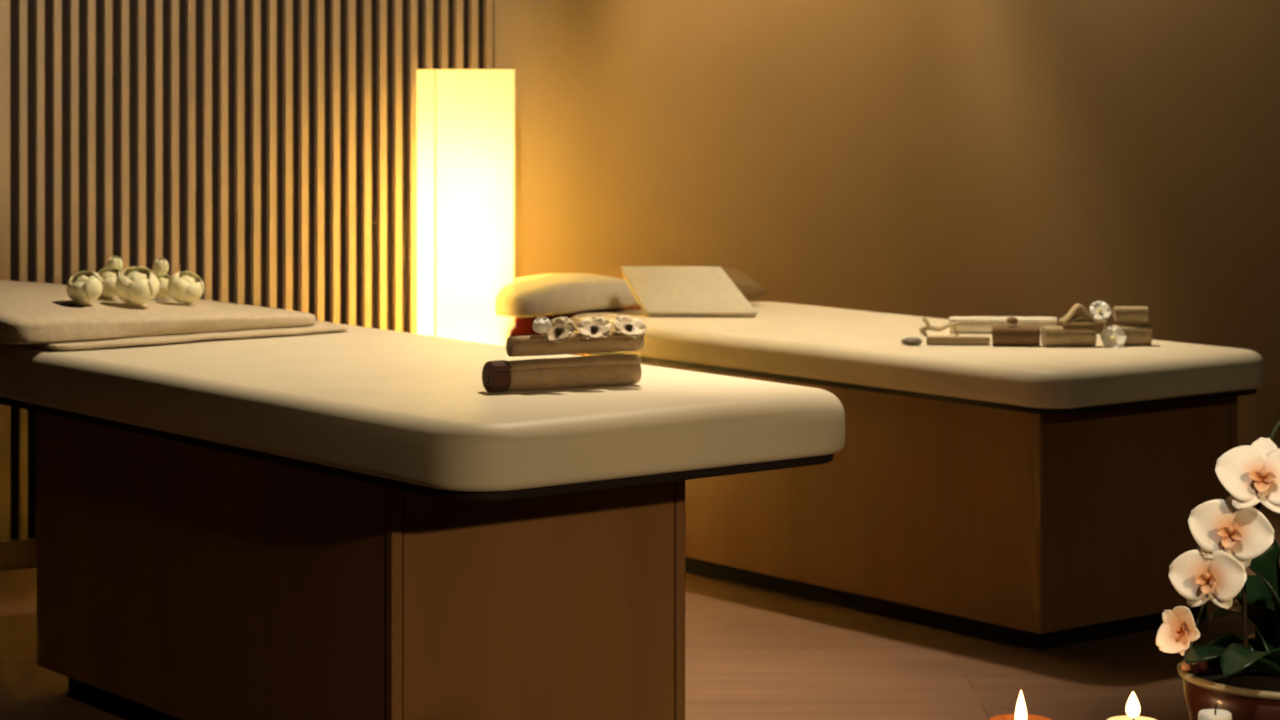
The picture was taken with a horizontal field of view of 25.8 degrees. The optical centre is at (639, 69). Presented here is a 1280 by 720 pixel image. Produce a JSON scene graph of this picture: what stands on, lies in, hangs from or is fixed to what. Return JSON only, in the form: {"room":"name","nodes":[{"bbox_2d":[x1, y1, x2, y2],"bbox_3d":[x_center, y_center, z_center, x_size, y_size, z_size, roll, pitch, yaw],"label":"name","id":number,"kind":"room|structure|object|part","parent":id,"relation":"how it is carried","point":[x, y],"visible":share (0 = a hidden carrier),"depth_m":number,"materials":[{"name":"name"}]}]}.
{"room":"spa massage room","nodes":[
{"label":"spa massage room","id":0,"kind":"room"},
{"bbox_2d":[0,0,1279,541],"bbox_3d":[-0.304,-0.050,8.011,7.400,2.700,0.220,0,0,-24],"label":"wall","id":1,"kind":"structure","parent":0,"point":[943,159],"depth_m":8.20,"materials":[{"name":"paint"}]},
{"bbox_2d":[0,538,36,569],"bbox_3d":[-2.028,1.264,7.130,3.535,0.073,0.038,0,0,-24],"label":"baseboard","id":2,"kind":"structure","parent":1,"relation":"attached to","point":[14,553],"depth_m":7.29,"materials":[{"name":"brown wood"}]},
{"bbox_3d":[-1.969,-0.086,7.163,3.402,2.627,0.026,0,0,-24],"label":"slat panel","id":3,"kind":"part","parent":1,"relation":"part of","materials":[{"name":"brown wood"}]},
{"bbox_3d":[-2.075,-0.050,7.236,3.535,2.700,0.195,0,0,-24],"label":"backing panel","id":4,"kind":"part","parent":1,"relation":"part of","materials":[{"name":"brown wood"}]},
{"bbox_3d":[1.290,-0.050,8.775,3.865,2.700,0.120,0,0,-24],"label":"plain panel","id":5,"kind":"part","parent":1,"relation":"part of","materials":[{"name":"paint"}]},
{"bbox_2d":[0,504,1279,719],"bbox_3d":[0.000,1.350,4.250,10.000,0.100,13.500,0,0,0],"label":"floor","id":6,"kind":"structure","parent":0,"point":[752,653],"depth_m":6.08,"materials":[{"name":"brown wood"}]},
{"bbox_2d":[0,320,844,719],"bbox_3d":[-0.540,0.936,5.513,0.878,0.728,1.976,0,0,-38],"label":"massage table","id":7,"kind":"object","parent":6,"relation":"on","point":[348,524],"visible":0.87,"depth_m":5.07,"materials":[{"name":"brown wood"}]},
{"bbox_2d":[27,321,348,349],"bbox_3d":[-1.035,0.565,6.076,0.710,0.012,0.452,0,0,-38],"label":"folded towel","id":8,"kind":"object","parent":7,"relation":"on","point":[319,326],"visible":0.41,"depth_m":5.89,"materials":[{"name":"white fabric"}]},
{"bbox_2d":[0,280,315,343],"bbox_3d":[-1.135,0.507,6.090,0.750,0.101,0.505,0,0,-38],"label":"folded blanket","id":9,"kind":"object","parent":8,"relation":"on","point":[30,312],"visible":0.92,"depth_m":5.89,"materials":[{"name":"beige fabric"}]},
{"bbox_2d":[60,300,83,306],"bbox_3d":[-1.192,0.492,5.873,0.055,0.020,0.030,0,0,19],"label":"leaf","id":10,"kind":"object","parent":9,"relation":"on","point":[69,302],"visible":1,"depth_m":5.86,"materials":[{"name":"green plant"}]},
{"bbox_2d":[66,271,102,303],"bbox_3d":[-1.171,0.458,5.904,0.078,0.070,0.075,0,0,8],"label":"blossom","id":11,"kind":"object","parent":9,"relation":"on","point":[85,287],"visible":1,"depth_m":5.88,"materials":[{"name":"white plant"}]},
{"bbox_2d":[97,267,121,297],"bbox_3d":[-1.144,0.458,6.038,0.072,0.065,0.072,0,0,33],"label":"blossom","id":12,"kind":"object","parent":9,"relation":"on","point":[109,276],"visible":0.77,"depth_m":6.01,"materials":[{"name":"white plant"}]},
{"bbox_2d":[106,256,122,270],"bbox_3d":[-1.142,0.446,6.087,0.036,0.085,0.037,0,0,26],"label":"bud","id":13,"kind":"object","parent":12,"relation":"on","point":[113,261],"visible":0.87,"depth_m":6.07,"materials":[{"name":"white plant"}]},
{"bbox_2d":[115,266,158,305],"bbox_3d":[-1.071,0.460,5.965,0.093,0.083,0.090,0,0,-20],"label":"blossom","id":14,"kind":"object","parent":9,"relation":"on","point":[138,285],"visible":1,"depth_m":5.94,"materials":[{"name":"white plant"}]},
{"bbox_2d":[156,274,170,298],"bbox_3d":[-1.048,0.475,6.152,0.060,0.053,0.059,0,0,-11],"label":"blossom","id":15,"kind":"object","parent":9,"relation":"on","point":[163,279],"visible":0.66,"depth_m":6.13,"materials":[{"name":"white plant"}]},
{"bbox_2d":[153,258,168,274],"bbox_3d":[-1.057,0.457,6.179,0.036,0.085,0.037,0,0,24],"label":"bud","id":16,"kind":"object","parent":15,"relation":"on","point":[160,266],"visible":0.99,"depth_m":6.17,"materials":[{"name":"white plant"}]},
{"bbox_2d":[167,271,203,303],"bbox_3d":[-0.986,0.473,6.083,0.078,0.072,0.080,0,0,45],"label":"blossom","id":17,"kind":"object","parent":9,"relation":"on","point":[186,287],"visible":1,"depth_m":6.06,"materials":[{"name":"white plant"}]},
{"bbox_3d":[-0.846,0.975,5.353,0.017,0.550,1.346,0,0,-38],"label":"panel","id":18,"kind":"part","parent":7,"relation":"part of","materials":[{"name":"brown wood"}]},
{"bbox_3d":[-0.422,0.975,4.813,0.022,0.550,0.022,0,0,-38],"label":"corner post","id":19,"kind":"part","parent":7,"relation":"part of","materials":[{"name":"brown wood"}]},
{"bbox_3d":[-0.540,0.627,5.513,0.877,0.110,1.975,0,0,-38],"label":"mattress","id":20,"kind":"part","parent":7,"relation":"part of","materials":[{"name":"beige plastic"}]},
{"bbox_3d":[-0.176,0.975,5.005,0.597,0.550,0.017,0,0,-38],"label":"foot panel","id":21,"kind":"part","parent":7,"relation":"part of","materials":[{"name":"brown wood"}]},
{"bbox_2d":[482,354,641,391],"bbox_3d":[-0.139,0.545,5.046,0.294,0.057,0.058,0,0,-27],"label":"rolled towel","id":22,"kind":"object","parent":7,"relation":"on","point":[605,370],"visible":1,"depth_m":5.02,"materials":[{"name":"brown fabric"}]},
{"bbox_2d":[506,331,644,356],"bbox_3d":[-0.116,0.494,5.062,0.262,0.038,0.036,0,0,-27],"label":"rolled towel","id":23,"kind":"object","parent":22,"relation":"on","point":[529,345],"visible":0.95,"depth_m":5.04,"materials":[{"name":"beige fabric"}]},
{"bbox_2d":[532,317,551,333],"bbox_3d":[-0.176,0.458,5.018,0.035,0.030,0.034,0,0,6],"label":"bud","id":24,"kind":"object","parent":23,"relation":"on","point":[542,325],"visible":1,"depth_m":5.01,"materials":[{"name":"white plant"}]},
{"bbox_2d":[541,317,575,343],"bbox_3d":[-0.146,0.467,5.020,0.063,0.044,0.047,0,0,10],"label":"blossom","id":25,"kind":"object","parent":23,"relation":"on","point":[562,328],"visible":1,"depth_m":5.02,"materials":[{"name":"white plant"}]},
{"bbox_2d":[555,327,561,333],"bbox_3d":[-0.146,0.467,5.022,0.012,0.012,0.012,0,0,21],"label":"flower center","id":26,"kind":"object","parent":25,"relation":"on","point":[558,330],"depth_m":5.02,"materials":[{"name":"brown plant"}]},
{"bbox_2d":[496,273,638,316],"bbox_3d":[-0.218,0.606,7.641,0.465,0.104,0.270,0,0,-38],"label":"pillow","id":27,"kind":"object","parent":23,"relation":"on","point":[550,293],"visible":0.81,"depth_m":7.50,"materials":[{"name":"white fabric"}]},
{"bbox_2d":[576,316,610,339],"bbox_3d":[-0.084,0.466,5.052,0.062,0.038,0.052,0,0,19],"label":"blossom","id":28,"kind":"object","parent":23,"relation":"on","point":[594,327],"visible":1,"depth_m":5.05,"materials":[{"name":"white plant"}]},
{"bbox_2d":[591,325,597,331],"bbox_3d":[-0.083,0.467,5.054,0.012,0.013,0.013,0,35,0],"label":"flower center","id":29,"kind":"object","parent":28,"relation":"on","point":[594,328],"depth_m":5.05,"materials":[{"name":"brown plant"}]},
{"bbox_2d":[613,315,646,338],"bbox_3d":[-0.018,0.467,5.084,0.064,0.039,0.052,0,0,-25],"label":"blossom","id":30,"kind":"object","parent":23,"relation":"on","point":[627,325],"visible":1,"depth_m":5.09,"materials":[{"name":"white plant"}]},
{"bbox_2d":[626,324,632,329],"bbox_3d":[-0.019,0.467,5.086,0.012,0.013,0.013,0,34,-23],"label":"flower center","id":31,"kind":"object","parent":30,"relation":"on","point":[628,326],"depth_m":5.08,"materials":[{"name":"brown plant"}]},
{"bbox_3d":[0.070,0.975,5.198,0.022,0.550,0.022,0,0,-38],"label":"corner post","id":32,"kind":"part","parent":7,"relation":"part of","materials":[{"name":"brown wood"}]},
{"bbox_2d":[417,69,514,345],"bbox_3d":[-0.472,0.649,7.568,0.233,1.302,0.233,0,0,-17],"label":"floor lamp","id":33,"kind":"object","parent":6,"relation":"on","point":[466,117],"visible":0.52,"depth_m":7.47,"materials":[{"name":"paper"}]},
{"bbox_2d":[510,302,1263,650],"bbox_3d":[0.524,0.978,7.079,0.914,0.644,2.041,0,0,-38],"label":"massage table","id":34,"kind":"object","parent":6,"relation":"on","point":[1041,497],"visible":0.77,"depth_m":6.46,"materials":[{"name":"brown wood"}]},
{"bbox_2d":[621,266,756,316],"bbox_3d":[0.129,0.599,7.490,0.368,0.141,0.142,0,0,3],"label":"pillow","id":35,"kind":"object","parent":34,"relation":"on","point":[660,291],"visible":1,"depth_m":7.47,"materials":[{"name":"white fabric"}]},
{"bbox_2d":[721,267,766,299],"bbox_3d":[0.179,0.597,7.754,0.330,0.096,0.141,0,0,-35],"label":"cushion","id":36,"kind":"object","parent":34,"relation":"on","point":[750,289],"visible":0.23,"depth_m":7.77,"materials":[{"name":"beige fabric"}]},
{"bbox_3d":[0.440,1.004,6.784,0.017,0.493,1.426,0,0,-38],"label":"panel","id":37,"kind":"part","parent":34,"relation":"part of","materials":[{"name":"brown wood"}]},
{"bbox_2d":[901,337,921,344],"bbox_3d":[0.648,0.648,6.685,0.051,0.019,0.041,0,0,0],"label":"pebble","id":38,"kind":"object","parent":34,"relation":"on","point":[910,340],"visible":1,"depth_m":6.67,"materials":[{"name":"grey stone"}]},
{"bbox_3d":[0.634,0.699,7.044,0.763,0.086,1.840,0,0,-38],"label":"mattress","id":39,"kind":"part","parent":34,"relation":"part of","materials":[{"name":"beige plastic"}]},
{"bbox_2d":[919,317,960,335],"bbox_3d":[0.740,0.634,6.910,0.104,0.051,0.024,0,0,3],"label":"twig","id":40,"kind":"object","parent":34,"relation":"on","point":[922,330],"visible":1,"depth_m":6.91,"materials":[{"name":"brown wood"}]},
{"bbox_2d":[926,336,989,344],"bbox_3d":[0.759,0.645,6.685,0.150,0.022,0.025,0,0,4],"label":"rolled towel","id":41,"kind":"object","parent":34,"relation":"on","point":[930,340],"visible":1,"depth_m":6.67,"materials":[{"name":"beige fabric"}]},
{"bbox_2d":[949,316,1056,333],"bbox_3d":[0.903,0.634,6.964,0.265,0.044,0.042,0,0,3],"label":"rolled towel","id":42,"kind":"object","parent":34,"relation":"on","point":[969,324],"visible":0.73,"depth_m":6.95,"materials":[{"name":"white fabric"}]},
{"bbox_2d":[992,326,1039,345],"bbox_3d":[0.894,0.632,6.661,0.112,0.048,0.046,0,0,6],"label":"rolled towel","id":43,"kind":"object","parent":34,"relation":"on","point":[1001,335],"visible":1,"depth_m":6.64,"materials":[{"name":"brown fabric"}]},
{"bbox_2d":[1006,317,1017,323],"bbox_3d":[0.885,0.596,6.660,0.028,0.018,0.024,0,0,0],"label":"pebble","id":44,"kind":"object","parent":43,"relation":"on","point":[1011,320],"visible":1,"depth_m":6.65,"materials":[{"name":"brown stone"}]},
{"bbox_3d":[0.888,1.004,6.213,0.022,0.493,0.022,0,0,-38],"label":"corner post","id":45,"kind":"part","parent":34,"relation":"part of","materials":[{"name":"brown wood"}]},
{"bbox_2d":[1041,325,1096,345],"bbox_3d":[1.018,0.631,6.649,0.124,0.050,0.048,0,0,-4],"label":"rolled towel","id":46,"kind":"object","parent":34,"relation":"on","point":[1075,335],"visible":1,"depth_m":6.63,"materials":[{"name":"beige fabric"}]},
{"bbox_2d":[1059,304,1106,324],"bbox_3d":[1.052,0.579,6.648,0.105,0.046,0.050,0,0,-3],"label":"folded cloth","id":47,"kind":"object","parent":46,"relation":"on","point":[1067,320],"visible":1,"depth_m":6.63,"materials":[{"name":"beige fabric"}]},
{"bbox_2d":[1090,301,1111,319],"bbox_3d":[1.095,0.573,6.656,0.053,0.046,0.031,0,0,-16],"label":"blossom","id":48,"kind":"object","parent":47,"relation":"on","point":[1099,310],"visible":1,"depth_m":6.66,"materials":[{"name":"white plant"}]},
{"bbox_2d":[1100,326,1125,347],"bbox_3d":[1.122,0.634,6.631,0.060,0.055,0.030,0,0,-16],"label":"blossom","id":49,"kind":"object","parent":34,"relation":"on","point":[1112,336],"visible":1,"depth_m":6.63,"materials":[{"name":"white plant"}]},
{"bbox_2d":[1104,324,1152,344],"bbox_3d":[1.163,0.631,6.673,0.108,0.050,0.048,0,0,-6],"label":"rolled towel","id":50,"kind":"object","parent":34,"relation":"on","point":[1137,334],"visible":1,"depth_m":6.66,"materials":[{"name":"beige fabric"}]},
{"bbox_2d":[1113,306,1148,321],"bbox_3d":[1.171,0.582,6.677,0.080,0.038,0.036,0,0,4],"label":"rolled towel","id":51,"kind":"object","parent":50,"relation":"on","point":[1120,313],"visible":1,"depth_m":6.66,"materials":[{"name":"beige fabric"}]},
{"bbox_3d":[1.143,1.004,6.411,0.617,0.493,0.017,0,0,-38],"label":"foot panel","id":52,"kind":"part","parent":34,"relation":"part of","materials":[{"name":"brown wood"}]},
{"bbox_3d":[1.397,1.004,6.610,0.022,0.493,0.022,0,0,-38],"label":"corner post","id":53,"kind":"part","parent":34,"relation":"part of","materials":[{"name":"brown wood"}]},
{"bbox_3d":[0.660,1.075,3.020,0.720,0.450,0.520,0,0,0],"label":"side table","id":54,"kind":"object","parent":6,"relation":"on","visible":0},
{"bbox_2d":[988,691,1051,719],"bbox_3d":[0.408,0.757,3.000,0.072,0.186,0.072,0,0,0],"label":"glass candle","id":55,"kind":"object","parent":54,"relation":"on","point":[1020,711],"visible":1,"depth_m":3.00,"materials":[{"name":"orange wax"}]},
{"bbox_2d":[1107,692,1155,719],"bbox_3d":[0.528,0.758,3.000,0.060,0.184,0.060,0,0,0],"label":"pillar candle","id":56,"kind":"object","parent":54,"relation":"on","point":[1132,706],"visible":1,"depth_m":3.00,"materials":[{"name":"beige wax"}]},
{"bbox_2d":[1198,704,1231,719],"bbox_3d":[0.587,0.749,2.860,0.034,0.202,0.034,0,0,0],"label":"pillar candle","id":57,"kind":"object","parent":54,"relation":"on","point":[1206,714],"visible":1,"depth_m":2.85,"materials":[{"name":"white wax"}]},
{"bbox_2d":[1156,421,1279,719],"bbox_3d":[0.698,0.615,3.075,0.275,0.470,0.292,0,0,0],"label":"potted orchid","id":58,"kind":"object","parent":54,"relation":"on","point":[1232,535],"visible":1,"depth_m":3.03,"materials":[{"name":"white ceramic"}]},
{"bbox_3d":[0.713,0.756,3.060,0.236,0.188,0.236,0,0,0],"label":"pot","id":59,"kind":"part","parent":58,"relation":"part of","materials":[{"name":"red ceramic"}]},
{"bbox_3d":[0.665,0.517,3.060,0.136,0.274,0.006,0,0,0],"label":"flower stem","id":60,"kind":"part","parent":58,"relation":"part of","materials":[{"name":"green plant"}]}
]}

